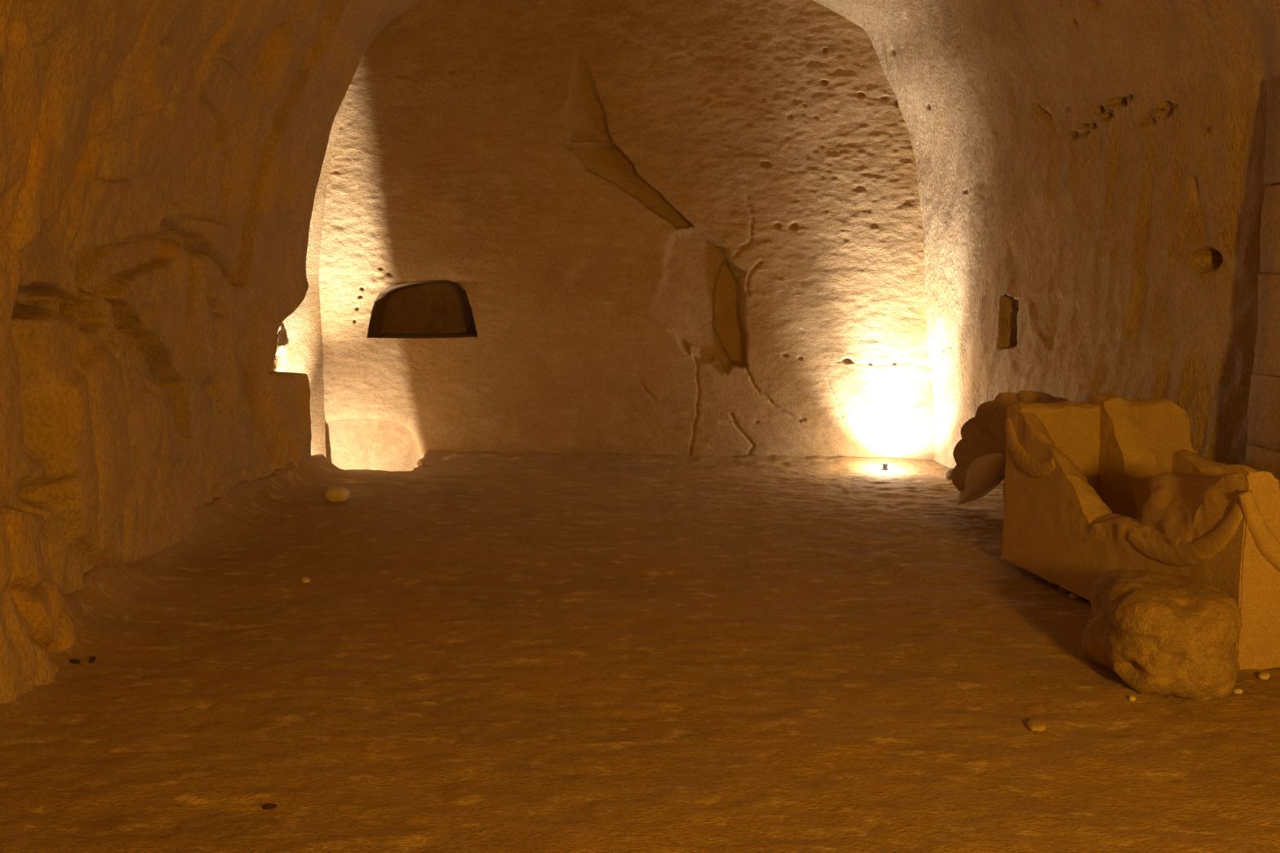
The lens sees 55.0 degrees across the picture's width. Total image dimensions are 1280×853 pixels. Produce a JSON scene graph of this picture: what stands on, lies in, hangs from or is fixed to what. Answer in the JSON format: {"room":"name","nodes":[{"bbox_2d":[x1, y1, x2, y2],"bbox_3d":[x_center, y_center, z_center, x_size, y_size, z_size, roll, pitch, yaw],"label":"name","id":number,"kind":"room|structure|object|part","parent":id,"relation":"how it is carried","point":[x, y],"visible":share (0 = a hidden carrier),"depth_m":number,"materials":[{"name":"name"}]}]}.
{"room":"underground chamber","nodes":[
{"label":"underground chamber","id":0,"kind":"room"},
{"bbox_2d":[0,0,420,704],"bbox_3d":[-1.787,-0.607,3.048,3.576,4.644,14.303,0,7,0],"label":"wall","id":1,"kind":"structure","parent":0,"point":[165,164],"depth_m":6.05,"materials":[{"name":"beige stone"}]},
{"bbox_2d":[319,0,936,471],"bbox_3d":[-0.096,-1.504,9.891,5.495,4.671,0.489,1,7,6],"label":"wall","id":2,"kind":"structure","parent":0,"point":[637,227],"depth_m":9.67,"materials":[{"name":"stone"}]},
{"bbox_2d":[0,450,1279,852],"bbox_3d":[0.246,1.206,3.275,7.293,0.661,14.398,0,7,0],"label":"floor","id":3,"kind":"structure","parent":0,"point":[518,651],"depth_m":4.48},
{"bbox_2d":[69,659,80,663],"bbox_3d":[-2.157,0.897,4.693,0.046,0.017,0.017,0,7,0],"label":"clod","id":4,"kind":"object","parent":3,"relation":"on","point":[73,661],"visible":1,"depth_m":4.69,"materials":[{"name":"brown soil"}]},
{"bbox_2d":[89,656,96,662],"bbox_3d":[-2.109,0.898,4.736,0.021,0.021,0.044,0,7,0],"label":"clod","id":5,"kind":"object","parent":3,"relation":"on","point":[92,659],"visible":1,"depth_m":4.72,"materials":[{"name":"brown soil"}]},
{"bbox_2d":[262,804,276,809],"bbox_3d":[-1.038,1.067,3.449,0.037,0.015,0.016,-3,8,-23],"label":"clod","id":6,"kind":"object","parent":3,"relation":"on","point":[268,806],"visible":1,"depth_m":3.44,"materials":[{"name":"brown soil"}]},
{"bbox_2d":[300,577,310,582],"bbox_3d":[-1.632,0.748,5.992,0.040,0.025,0.072,-5,9,-37],"label":"chip","id":7,"kind":"object","parent":3,"relation":"on","point":[304,580],"visible":1,"depth_m":5.97,"materials":[{"name":"stone"}]},
{"bbox_2d":[324,486,350,502],"bbox_3d":[-1.993,0.450,8.091,0.162,0.104,0.126,0,7,0],"label":"stone","id":8,"kind":"object","parent":3,"relation":"on","point":[338,494],"visible":0.99,"depth_m":8.04,"materials":[{"name":"stone"}]},
{"bbox_2d":[417,457,429,466],"bbox_3d":[-1.691,0.285,9.605,0.100,0.074,0.080,7,10,43],"label":"rubble stone","id":9,"kind":"object","parent":3,"relation":"on","point":[423,462],"visible":0.98,"depth_m":9.57,"materials":[{"name":"beige stone"}]},
{"bbox_2d":[881,463,888,470],"bbox_3d":[1.860,0.307,9.331,0.048,0.056,0.048,0,7,0],"label":"spotlight","id":10,"kind":"object","parent":3,"relation":"on","point":[884,465],"visible":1,"depth_m":9.32,"materials":[{"name":"black metal"}]},
{"bbox_2d":[945,467,954,479],"bbox_3d":[2.299,0.355,9.009,0.127,0.104,0.102,-5,8,-32],"label":"rubble stone","id":11,"kind":"object","parent":3,"relation":"on","point":[948,472],"visible":0.42,"depth_m":8.98,"materials":[{"name":"beige stone"}]},
{"bbox_2d":[956,453,1005,504],"bbox_3d":[2.129,0.333,7.679,0.211,0.392,0.461,-2,7,-16],"label":"shard","id":12,"kind":"object","parent":3,"relation":"on","point":[983,475],"visible":0.95,"depth_m":7.55,"materials":[{"name":"stone"}]},
{"bbox_2d":[951,390,1069,509],"bbox_3d":[2.463,0.174,7.521,0.574,0.819,0.938,-5,9,-37],"label":"carving","id":13,"kind":"object","parent":3,"relation":"on","point":[983,434],"visible":0.17,"depth_m":7.58,"materials":[{"name":"stone"}]},
{"bbox_2d":[1026,719,1046,732],"bbox_3d":[1.317,0.994,4.085,0.063,0.024,0.101,2,8,18],"label":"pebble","id":14,"kind":"object","parent":3,"relation":"on","point":[1033,725],"visible":1,"depth_m":4.06,"materials":[{"name":"stone"}]},
{"bbox_2d":[1058,586,1069,591],"bbox_3d":[2.020,0.769,5.827,0.067,0.038,0.066,0,7,0],"label":"chock stone","id":15,"kind":"object","parent":3,"relation":"on","point":[1060,588],"visible":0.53,"depth_m":5.81,"materials":[{"name":"brown stone"}]},
{"bbox_2d":[1067,592,1084,599],"bbox_3d":[2.026,0.787,5.707,0.075,0.034,0.063,0,7,0],"label":"chock stone","id":16,"kind":"object","parent":3,"relation":"on","point":[1073,596],"visible":0.68,"depth_m":5.68,"materials":[{"name":"beige stone"}]},
{"bbox_2d":[1128,695,1136,701],"bbox_3d":[1.742,0.962,4.351,0.026,0.019,0.025,0,7,0],"label":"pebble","id":17,"kind":"object","parent":3,"relation":"on","point":[1131,698],"visible":1,"depth_m":4.34,"materials":[{"name":"stone"}]},
{"bbox_2d":[1001,391,1279,670],"bbox_3d":[2.541,0.371,5.516,1.062,0.892,1.764,-2,7,-13],"label":"sarcophagus","id":18,"kind":"object","parent":3,"relation":"on","point":[1109,482],"visible":0.88,"depth_m":5.66,"materials":[{"name":"stone"}]},
{"bbox_3d":[2.366,0.264,6.301,1.018,0.808,0.137,-2,7,-14],"label":"panel","id":19,"kind":"part","parent":18,"relation":"part of","materials":[{"name":"stone"}]},
{"bbox_3d":[2.731,0.517,4.784,1.014,0.784,0.148,-2,7,-13],"label":"panel","id":20,"kind":"part","parent":18,"relation":"part of","materials":[{"name":"stone"}]},
{"bbox_2d":[1081,568,1242,700],"bbox_3d":[1.953,0.765,4.609,0.484,0.406,0.682,0,7,0],"label":"boulder","id":21,"kind":"object","parent":3,"relation":"on","point":[1162,633],"visible":1,"depth_m":4.34,"materials":[{"name":"stone"}]},
{"bbox_2d":[1214,461,1228,466],"bbox_3d":[3.027,0.454,6.507,0.253,0.560,0.274,0,7,0],"label":"stone","id":22,"kind":"object","parent":3,"relation":"on","point":[1223,464],"visible":0.04,"depth_m":6.41,"materials":[{"name":"beige stone"}]},
{"bbox_2d":[1233,688,1242,693],"bbox_3d":[2.134,0.946,4.388,0.033,0.020,0.029,2,7,17],"label":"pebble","id":23,"kind":"object","parent":3,"relation":"on","point":[1237,691],"visible":0.9,"depth_m":4.38,"materials":[{"name":"stone"}]},
{"bbox_2d":[1257,671,1270,679],"bbox_3d":[2.318,0.926,4.568,0.041,0.024,0.071,5,9,33],"label":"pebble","id":24,"kind":"object","parent":3,"relation":"on","point":[1263,675],"visible":1,"depth_m":4.55,"materials":[{"name":"stone"}]},
{"bbox_2d":[813,0,1279,485],"bbox_3d":[2.087,-0.521,2.982,2.748,4.294,14.147,0,7,0],"label":"wall","id":25,"kind":"structure","parent":0,"point":[1091,174],"depth_m":7.45,"materials":[{"name":"beige stone"}]},
{"bbox_2d":[1247,66,1279,481],"bbox_3d":[3.419,-1.079,5.509,0.661,3.980,1.270,0,7,0],"label":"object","id":26,"kind":"structure","parent":25,"relation":"attached to","point":[1264,422],"depth_m":6.07,"materials":[{"name":"brown stone"}]}
]}

